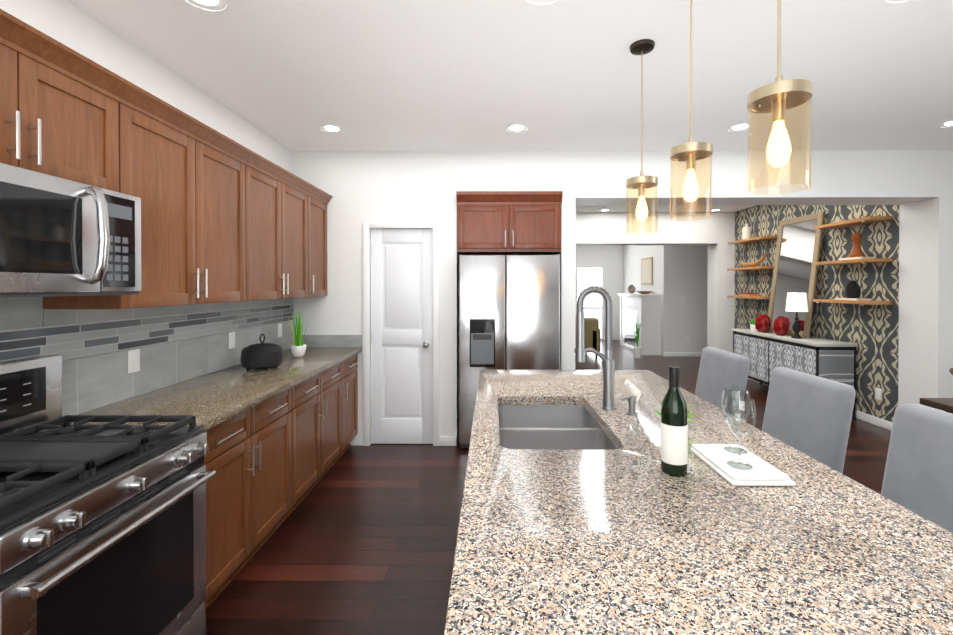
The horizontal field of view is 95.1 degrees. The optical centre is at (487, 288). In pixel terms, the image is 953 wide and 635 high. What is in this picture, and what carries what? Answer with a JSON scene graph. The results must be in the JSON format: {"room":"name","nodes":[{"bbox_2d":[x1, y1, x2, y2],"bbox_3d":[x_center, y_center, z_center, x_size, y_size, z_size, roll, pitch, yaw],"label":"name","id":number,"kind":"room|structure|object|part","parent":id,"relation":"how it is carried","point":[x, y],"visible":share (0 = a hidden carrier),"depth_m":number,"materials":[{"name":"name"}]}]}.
{"room":"kitchen","nodes":[
{"label":"kitchen","id":0,"kind":"room"},
{"bbox_2d":[0,0,952,444],"bbox_3d":[2.595,0.095,4.320,9.110,2.730,15.600,0,0,1],"label":"wall","id":1,"kind":"structure","parent":0,"point":[694,260],"depth_m":4.04,"materials":[{"name":"white paint"}]},
{"bbox_2d":[0,9,127,193],"bbox_3d":[-1.669,-0.605,1.402,0.327,0.466,0.759,0,0,1],"label":"upper cabinet","id":2,"kind":"object","parent":1,"relation":"attached to","point":[62,114],"depth_m":1.53,"materials":[{"name":"brown wood"}]},
{"bbox_2d":[0,163,140,297],"bbox_3d":[-1.590,-0.171,1.404,0.486,0.394,0.754,0,0,1],"label":"microwave","id":3,"kind":"object","parent":2,"relation":"attached to","point":[59,236],"visible":1,"depth_m":1.46,"materials":[{"name":"silver metal"}]},
{"bbox_2d":[36,81,255,312],"bbox_3d":[-1.661,-0.381,2.274,0.327,0.926,0.974,0,0,1],"label":"upper cabinet","id":4,"kind":"object","parent":1,"relation":"attached to","point":[228,224],"depth_m":2.17,"materials":[{"name":"brown wood"}]},
{"bbox_2d":[0,297,361,415],"bbox_3d":[-1.505,0.450,2.057,0.649,0.849,3.999,0,0,0],"label":"backsplash","id":5,"kind":"structure","parent":1,"relation":"attached to","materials":[{"name":"tile"}]},
{"bbox_2d":[256,153,311,304],"bbox_3d":[-1.653,-0.386,3.158,0.327,0.926,1.035,0,0,1],"label":"upper cabinet","id":6,"kind":"object","parent":1,"relation":"attached to","point":[283,201],"depth_m":3.16,"materials":[{"name":"brown wood"}]},
{"bbox_2d":[312,185,327,296],"bbox_3d":[-1.648,-0.390,3.802,0.327,0.926,0.496,0,0,1],"label":"upper cabinet","id":7,"kind":"object","parent":1,"relation":"attached to","point":[319,198],"depth_m":3.86,"materials":[{"name":"brown wood"}]},
{"bbox_2d":[363,222,438,445],"bbox_3d":[-0.798,0.424,4.042,0.702,2.076,0.017,0,0,1],"label":"door frame","id":8,"kind":"structure","parent":1,"relation":"attached to","point":[366,374],"depth_m":4.03,"materials":[{"name":"white wood"}]},
{"bbox_2d":[371,229,432,443],"bbox_3d":[-0.797,0.450,4.096,0.584,2.011,0.034,0,0,1],"label":"pantry door","id":9,"kind":"structure","parent":1,"relation":"in","point":[401,334],"depth_m":4.08,"materials":[{"name":"white"}]},
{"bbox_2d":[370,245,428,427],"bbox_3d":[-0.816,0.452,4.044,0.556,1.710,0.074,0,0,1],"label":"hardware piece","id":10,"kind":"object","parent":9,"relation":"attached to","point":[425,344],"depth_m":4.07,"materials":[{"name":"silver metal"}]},
{"bbox_2d":[456,191,562,254],"bbox_3d":[0.205,-0.611,4.285,0.964,0.543,0.662,0,0,1],"label":"upper cabinet","id":11,"kind":"object","parent":1,"relation":"attached to","point":[508,222],"visible":0.98,"depth_m":4.01,"materials":[{"name":"brown wood"}]},
{"bbox_2d":[575,265,604,339],"bbox_3d":[2.807,0.382,11.954,0.840,2.060,0.029,0,0,1],"label":"living room window","id":12,"kind":"structure","parent":1,"relation":"in","point":[590,276],"depth_m":11.95,"materials":[{"name":"white glass"}]},
{"bbox_2d":[641,257,652,284],"bbox_3d":[3.694,-0.396,10.092,0.031,0.620,0.690,0,0,1],"label":"picture frame","id":13,"kind":"object","parent":1,"relation":"attached to","point":[646,271],"visible":1,"depth_m":10.00,"materials":[{"name":"beige wood"}]},
{"bbox_2d":[664,352,701,356],"bbox_3d":[4.523,1.384,9.135,1.639,0.090,0.011,0,0,1],"label":"baseboard","id":14,"kind":"structure","parent":1,"relation":"attached to","point":[666,354],"depth_m":9.13,"materials":[{"name":"white"}]},
{"bbox_2d":[734,205,898,421],"bbox_3d":[4.161,0.086,5.876,0.004,2.730,2.960,0,0,1],"label":"wall","id":15,"kind":"structure","parent":1,"relation":"attached to","point":[872,331],"depth_m":4.96,"materials":[{"name":"multicoloured paper"}]},
{"bbox_2d":[727,295,769,299],"bbox_3d":[4.043,0.141,6.687,0.244,0.048,0.900,0,0,1],"label":"wall shelf","id":16,"kind":"object","parent":15,"relation":"attached to","point":[749,297],"visible":0.83,"depth_m":6.52,"materials":[{"name":"brown wood"}]},
{"bbox_2d":[727,266,773,270],"bbox_3d":[4.043,-0.299,6.685,0.244,0.048,0.900,0,0,1],"label":"wall shelf","id":17,"kind":"object","parent":15,"relation":"attached to","point":[750,268],"visible":0.81,"depth_m":6.59,"materials":[{"name":"brown wood"}]},
{"bbox_2d":[740,252,766,266],"bbox_3d":[4.046,-0.428,6.627,0.076,0.202,0.658,0,0,1],"label":"decorative horn","id":18,"kind":"object","parent":17,"relation":"on","point":[755,263],"visible":0.96,"depth_m":6.54,"materials":[{"name":"brown wood"}]},
{"bbox_2d":[727,236,777,244],"bbox_3d":[4.043,-0.729,6.682,0.244,0.048,0.900,0,0,1],"label":"wall shelf","id":19,"kind":"object","parent":15,"relation":"attached to","point":[754,239],"visible":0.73,"depth_m":6.51,"materials":[{"name":"brown wood"}]},
{"bbox_2d":[742,223,750,239],"bbox_3d":[4.047,-0.882,6.801,0.120,0.255,0.120,0,0,1],"label":"vase","id":20,"kind":"object","parent":19,"relation":"on","point":[746,231],"visible":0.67,"depth_m":6.76,"materials":[{"name":"beige ceramic"}]},
{"bbox_2d":[813,299,892,305],"bbox_3d":[4.027,0.153,4.848,0.244,0.048,0.780,0,0,1],"label":"wall shelf","id":21,"kind":"object","parent":15,"relation":"attached to","point":[871,302],"visible":0.96,"depth_m":4.64,"materials":[{"name":"brown wood"}]},
{"bbox_2d":[739,257,874,300],"bbox_3d":[4.033,-0.110,5.731,0.150,0.465,2.250,0,0,1],"label":"books","id":22,"kind":"object","parent":21,"relation":"on","point":[757,294],"visible":0.75,"depth_m":4.78,"materials":[{"name":"brown"}]},
{"bbox_2d":[845,280,860,297],"bbox_3d":[4.030,0.008,4.806,0.140,0.200,0.140,0,0,1],"label":"cone","id":23,"kind":"object","parent":21,"relation":"on","point":[852,289],"visible":0.98,"depth_m":4.76,"materials":[{"name":"grey ceramic"}]},
{"bbox_2d":[813,258,892,265],"bbox_3d":[4.027,-0.287,4.845,0.244,0.048,0.780,0,0,1],"label":"wall shelf","id":24,"kind":"object","parent":15,"relation":"attached to","point":[860,261],"visible":1,"depth_m":4.65,"materials":[{"name":"brown wood"}]},
{"bbox_2d":[848,233,865,257],"bbox_3d":[4.029,-0.472,4.753,0.150,0.270,0.150,0,0,1],"label":"vase","id":25,"kind":"object","parent":24,"relation":"on","point":[856,251],"visible":0.88,"depth_m":4.72,"materials":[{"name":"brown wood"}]},
{"bbox_2d":[813,216,892,229],"bbox_3d":[4.027,-0.717,4.842,0.244,0.048,0.780,0,0,1],"label":"wall shelf","id":26,"kind":"object","parent":15,"relation":"attached to","point":[856,222],"visible":1,"depth_m":4.73,"materials":[{"name":"brown wood"}]},
{"bbox_2d":[875,388,881,399],"bbox_3d":[4.145,1.118,4.617,0.006,0.120,0.070,0,0,1],"label":"outlet","id":27,"kind":"object","parent":15,"relation":"attached to","point":[878,393],"visible":1,"depth_m":4.62,"materials":[{"name":"white plastic"}]},
{"bbox_2d":[747,378,892,430],"bbox_3d":[4.150,1.406,5.683,0.023,0.090,3.361,0,0,1],"label":"baseboard","id":28,"kind":"structure","parent":1,"relation":"attached to","point":[860,415],"depth_m":4.67,"materials":[{"name":"white"}]},
{"bbox_2d":[67,0,952,211],"bbox_3d":[2.596,-1.300,4.411,9.210,0.060,15.900,0,0,1],"label":"ceiling","id":29,"kind":"structure","parent":0,"point":[414,75],"depth_m":2.50,"materials":[{"name":"white paint"}]},
{"bbox_2d":[185,0,226,10],"bbox_3d":[-1.221,-1.250,1.874,0.176,0.008,0.176,0,0,1],"label":"recessed light","id":30,"kind":"object","parent":29,"relation":"in","point":[214,5],"visible":1,"depth_m":1.92,"materials":[{"name":"white"}]},
{"bbox_2d":[320,124,342,132],"bbox_3d":[-1.228,-1.260,3.445,0.176,0.008,0.176,0,0,1],"label":"recessed light","id":31,"kind":"object","parent":29,"relation":"in","point":[329,128],"visible":1,"depth_m":3.44,"materials":[{"name":"white"}]},
{"bbox_2d":[505,124,527,132],"bbox_3d":[0.232,-1.260,3.432,0.176,0.008,0.176,0,0,1],"label":"recessed light","id":32,"kind":"object","parent":29,"relation":"in","point":[517,129],"visible":0.98,"depth_m":3.44,"materials":[{"name":"white"}]},
{"bbox_2d":[526,0,557,4],"bbox_3d":[0.238,-1.250,1.832,0.176,0.008,0.176,0,0,1],"label":"recessed light","id":33,"kind":"object","parent":29,"relation":"in","point":[541,2],"visible":1,"depth_m":1.90,"materials":[{"name":"white"}]},
{"bbox_2d":[626,39,657,235],"bbox_3d":[0.802,-0.769,2.260,0.157,0.974,0.157,0,0,1],"label":"pendant light","id":34,"kind":"object","parent":29,"relation":"hanging from","point":[642,181],"visible":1,"depth_m":2.25,"materials":[{"name":"gold glass"}]},
{"bbox_3d":[0.802,-0.409,2.262,0.153,0.255,0.153,0,0,0],"label":"lamp shade","id":35,"kind":"part","parent":34,"relation":"part of","materials":[{"name":"orange glass"}]},
{"bbox_3d":[0.802,-0.412,2.262,0.060,0.130,0.060,0,0,0],"label":"bulb","id":36,"kind":"part","parent":34,"relation":"part of","materials":[{"name":"white glass"}]},
{"bbox_2d":[670,0,712,220],"bbox_3d":[0.823,-0.768,1.760,0.157,0.969,0.157,0,0,1],"label":"pendant light","id":37,"kind":"object","parent":29,"relation":"hanging from","point":[690,152],"visible":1,"depth_m":1.75,"materials":[{"name":"gold glass"}]},
{"bbox_3d":[0.823,-0.411,1.762,0.153,0.255,0.153,0,0,0],"label":"lamp shade","id":38,"kind":"part","parent":37,"relation":"part of","materials":[{"name":"orange glass"}]},
{"bbox_3d":[0.823,-0.414,1.762,0.060,0.130,0.060,0,0,0],"label":"bulb","id":39,"kind":"part","parent":37,"relation":"part of","materials":[{"name":"white glass"}]},
{"bbox_2d":[727,123,752,131],"bbox_3d":[1.982,-1.260,3.416,0.176,0.008,0.176,0,0,1],"label":"recessed light","id":40,"kind":"object","parent":29,"relation":"in","point":[739,128],"visible":0.79,"depth_m":3.42,"materials":[{"name":"white"}]},
{"bbox_2d":[747,0,812,194],"bbox_3d":[0.843,-0.768,1.259,0.157,0.964,0.157,0,0,1],"label":"pendant light","id":41,"kind":"object","parent":29,"relation":"hanging from","point":[778,97],"visible":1,"depth_m":1.25,"materials":[{"name":"gold glass"}]},
{"bbox_3d":[0.843,-0.416,1.262,0.060,0.130,0.060,0,0,0],"label":"bulb","id":42,"kind":"part","parent":41,"relation":"part of","materials":[{"name":"white glass"}]},
{"bbox_3d":[0.843,-0.865,1.259,0.157,0.769,0.157,0,0,0],"label":"stem","id":43,"kind":"part","parent":41,"relation":"part of","materials":[{"name":"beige metal"}]},
{"bbox_3d":[0.843,-0.413,1.262,0.153,0.255,0.153,0,0,0],"label":"lamp shade","id":44,"kind":"part","parent":41,"relation":"part of","materials":[{"name":"orange glass"}]},
{"bbox_2d":[885,0,910,2],"bbox_3d":[1.778,-1.250,1.818,0.176,0.008,0.176,0,0,1],"label":"recessed light","id":45,"kind":"object","parent":29,"relation":"in","point":[894,1],"visible":1,"depth_m":1.90,"materials":[{"name":"white"}]},
{"bbox_2d":[938,120,952,127],"bbox_3d":[3.561,-1.259,3.323,0.176,0.008,0.176,0,0,1],"label":"recessed light","id":46,"kind":"object","parent":29,"relation":"in","point":[945,124],"visible":0.98,"depth_m":3.36,"materials":[{"name":"white"}]},
{"bbox_2d":[206,340,890,634],"bbox_3d":[2.596,1.489,4.428,9.210,0.060,15.900,0,0,1],"label":"floor","id":47,"kind":"structure","parent":0,"point":[362,540],"depth_m":2.52,"materials":[{"name":"brown wood"}]},
{"bbox_2d":[0,355,215,634],"bbox_3d":[-1.452,0.875,1.410,0.728,1.204,0.754,0,0,1],"label":"range","id":48,"kind":"object","parent":47,"relation":"on","point":[103,529],"visible":1,"depth_m":1.41,"materials":[{"name":"silver metal"}]},
{"bbox_2d":[202,385,299,609],"bbox_3d":[-1.521,1.035,2.282,0.607,0.874,0.974,0,0,1],"label":"base cabinet","id":49,"kind":"object","parent":47,"relation":"on","point":[254,456],"depth_m":2.23,"materials":[{"name":"brown wood"}]},
{"bbox_2d":[70,345,361,432],"bbox_3d":[-1.496,0.573,2.923,0.647,0.040,2.264,0,0,1],"label":"countertop","id":50,"kind":"structure","parent":49,"relation":"on","point":[218,396],"depth_m":2.38,"materials":[{"name":"beige stone"}]},
{"bbox_2d":[240,334,283,369],"bbox_3d":[-1.562,0.433,3.028,0.270,0.239,0.270,0,0,1],"label":"basket","id":51,"kind":"object","parent":50,"relation":"on","point":[263,355],"visible":1,"depth_m":2.93,"materials":[{"name":"grey"}]},
{"bbox_2d":[288,311,307,356],"bbox_3d":[-1.523,0.360,3.520,0.144,0.378,0.138,0,0,1],"label":"grass plant","id":52,"kind":"object","parent":50,"relation":"on","point":[298,348],"visible":1,"depth_m":3.50,"materials":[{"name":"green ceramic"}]},
{"bbox_2d":[300,361,347,502],"bbox_3d":[-1.513,1.030,3.165,0.607,0.874,1.035,0,0,1],"label":"base cabinet","id":53,"kind":"object","parent":47,"relation":"on","point":[324,397],"depth_m":3.20,"materials":[{"name":"brown wood"}]},
{"bbox_2d":[348,353,357,447],"bbox_3d":[-1.508,1.026,3.810,0.607,0.874,0.496,0,0,1],"label":"base cabinet","id":54,"kind":"object","parent":47,"relation":"on","point":[352,361],"depth_m":3.93,"materials":[{"name":"brown wood"}]},
{"bbox_2d":[459,255,559,447],"bbox_3d":[0.205,0.577,4.354,0.910,1.764,0.859,0,0,1],"label":"refrigerator","id":55,"kind":"object","parent":47,"relation":"on","point":[509,312],"visible":0.6,"depth_m":3.93,"materials":[{"name":"silver metal"}]},
{"bbox_2d":[575,318,599,357],"bbox_3d":[1.735,1.018,9.433,1.180,0.820,1.100,0,0,1],"label":"chair","id":56,"kind":"object","parent":47,"relation":"on","point":[592,333],"visible":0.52,"depth_m":8.88,"materials":[{"name":"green fabric"}]},
{"bbox_2d":[633,319,642,357],"bbox_3d":[3.087,0.981,8.977,0.224,0.898,0.198,0,0,1],"label":"floor plant","id":57,"kind":"object","parent":47,"relation":"on","point":[637,351],"visible":1,"depth_m":8.95,"materials":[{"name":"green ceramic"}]},
{"bbox_2d":[617,293,660,354],"bbox_3d":[3.480,0.773,10.114,0.459,1.299,1.625,0,0,1],"label":"fireplace","id":58,"kind":"object","parent":47,"relation":"on","point":[646,308],"visible":0.9,"depth_m":9.31,"materials":[{"name":"white paint"}]},
{"bbox_2d":[627,285,652,293],"bbox_3d":[3.511,0.015,10.121,0.360,0.215,1.178,0,0,1],"label":"mantel decor","id":59,"kind":"object","parent":58,"relation":"on","point":[631,288],"visible":1,"depth_m":10.52,"materials":[{"name":"brown wood"}]},
{"bbox_2d":[444,286,952,634],"bbox_3d":[0.513,0.732,1.822,1.150,1.486,2.300,0,0,1],"label":"kitchen island","id":60,"kind":"object","parent":47,"relation":"on","point":[582,513],"visible":0.98,"depth_m":1.01,"materials":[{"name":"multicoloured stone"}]},
{"bbox_2d":[498,405,616,449],"bbox_3d":[0.271,0.709,1.889,0.505,0.204,0.790,0,0,0],"label":"sink","id":61,"kind":"object","parent":60,"relation":"in","point":[551,427],"depth_m":1.89,"materials":[{"name":"silver metal"}]},
{"bbox_2d":[574,286,615,410],"bbox_3d":[0.503,0.273,2.058,0.193,0.572,0.126,0,0,0],"label":"faucet","id":62,"kind":"object","parent":60,"relation":"on","point":[608,365],"depth_m":2.01,"materials":[{"name":"silver metal"}]},
{"bbox_2d":[620,396,637,415],"bbox_3d":[0.630,0.520,1.939,0.075,0.080,0.047,0,0,0],"label":"soap dispenser","id":63,"kind":"object","parent":60,"relation":"on","point":[631,399],"depth_m":1.93,"materials":[{"name":"silver metal"}]},
{"bbox_2d":[661,366,687,475],"bbox_3d":[0.574,0.402,1.339,0.077,0.323,0.077,0,0,1],"label":"wine bottle","id":64,"kind":"object","parent":60,"relation":"on","point":[674,443],"visible":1,"depth_m":1.31,"materials":[{"name":"green glass"}]},
{"bbox_2d":[655,404,695,421],"bbox_3d":[0.781,0.518,1.813,0.154,0.084,0.136,0,0,1],"label":"spiky plant","id":65,"kind":"object","parent":60,"relation":"on","point":[688,416],"visible":0.12,"depth_m":1.80,"materials":[{"name":"green plant"}]},
{"bbox_2d":[690,444,794,485],"bbox_3d":[0.789,0.549,1.373,0.180,0.027,0.270,0,0,1],"label":"tray","id":66,"kind":"object","parent":60,"relation":"on","point":[718,457],"visible":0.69,"depth_m":1.31,"materials":[{"name":"white ceramic"}]},
{"bbox_2d":[721,386,750,454],"bbox_3d":[0.820,0.432,1.437,0.084,0.205,0.084,0,0,1],"label":"wine glass","id":67,"kind":"object","parent":66,"relation":"on","point":[733,448],"visible":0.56,"depth_m":1.44,"materials":[{"name":"clear glass"}]},
{"bbox_2d":[724,395,755,469],"bbox_3d":[0.764,0.433,1.318,0.084,0.205,0.084,0,0,1],"label":"wine glass","id":68,"kind":"object","parent":66,"relation":"on","point":[736,462],"visible":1,"depth_m":1.32,"materials":[{"name":"clear glass"}]},
{"bbox_2d":[695,347,749,418],"bbox_3d":[1.319,0.939,2.856,0.545,1.060,0.480,0,0,1],"label":"counter chair","id":69,"kind":"object","parent":47,"relation":"on","point":[719,369],"visible":0.23,"depth_m":2.77,"materials":[{"name":"grey fabric"}]},
{"bbox_2d":[732,329,857,418],"bbox_3d":[3.913,1.031,5.724,0.450,0.839,1.720,0,0,1],"label":"console table","id":70,"kind":"object","parent":47,"relation":"on","point":[833,360],"visible":0.6,"depth_m":5.24,"materials":[{"name":"grey wood"}]},
{"bbox_2d":[750,320,755,329],"bbox_3d":[3.897,0.532,6.363,0.113,0.149,0.116,0,0,1],"label":"plant","id":71,"kind":"object","parent":70,"relation":"on","point":[752,325],"visible":0.79,"depth_m":6.34,"materials":[{"name":"white ceramic"}]},
{"bbox_2d":[755,314,768,332],"bbox_3d":[3.826,0.483,6.051,0.190,0.250,0.188,0,0,1],"label":"vase","id":72,"kind":"object","parent":70,"relation":"on","point":[763,324],"depth_m":5.99,"materials":[{"name":"red ceramic"}]},
{"bbox_2d":[769,317,787,335],"bbox_3d":[3.822,0.499,5.681,0.171,0.225,0.169,0,0,1],"label":"vase","id":73,"kind":"object","parent":70,"relation":"on","point":[780,325],"depth_m":5.63,"materials":[{"name":"red ceramic"}]},
{"bbox_2d":[768,212,824,337],"bbox_3d":[4.035,-0.167,5.745,0.030,1.560,0.800,7,0,0],"label":"leaning mirror","id":74,"kind":"object","parent":70,"relation":"on","point":[797,254],"visible":0.9,"depth_m":5.70,"materials":[{"name":"brown wood"}]},
{"bbox_2d":[786,293,807,338],"bbox_3d":[3.820,0.333,5.380,0.230,0.560,0.230,0,0,1],"label":"table lamp","id":75,"kind":"object","parent":70,"relation":"on","point":[796,302],"visible":1,"depth_m":5.32,"materials":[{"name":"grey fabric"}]},
{"bbox_2d":[762,367,855,473],"bbox_3d":[1.313,0.944,2.096,0.545,1.060,0.480,0,0,1],"label":"counter chair","id":76,"kind":"object","parent":47,"relation":"on","point":[810,415],"visible":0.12,"depth_m":1.99,"materials":[{"name":"grey fabric"}]},
{"bbox_2d":[881,403,952,532],"bbox_3d":[1.307,0.949,1.386,0.545,1.060,0.480,0,0,1],"label":"counter chair","id":77,"kind":"object","parent":47,"relation":"on","point":[918,477],"visible":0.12,"depth_m":1.48,"materials":[{"name":"grey fabric"}]},
{"bbox_2d":[919,398,952,413],"bbox_3d":[3.712,1.085,2.316,1.940,0.774,0.900,0,0,1],"label":"dining table","id":78,"kind":"object","parent":47,"relation":"on","point":[945,404],"visible":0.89,"depth_m":2.68,"materials":[{"name":"brown wood"}]}
]}

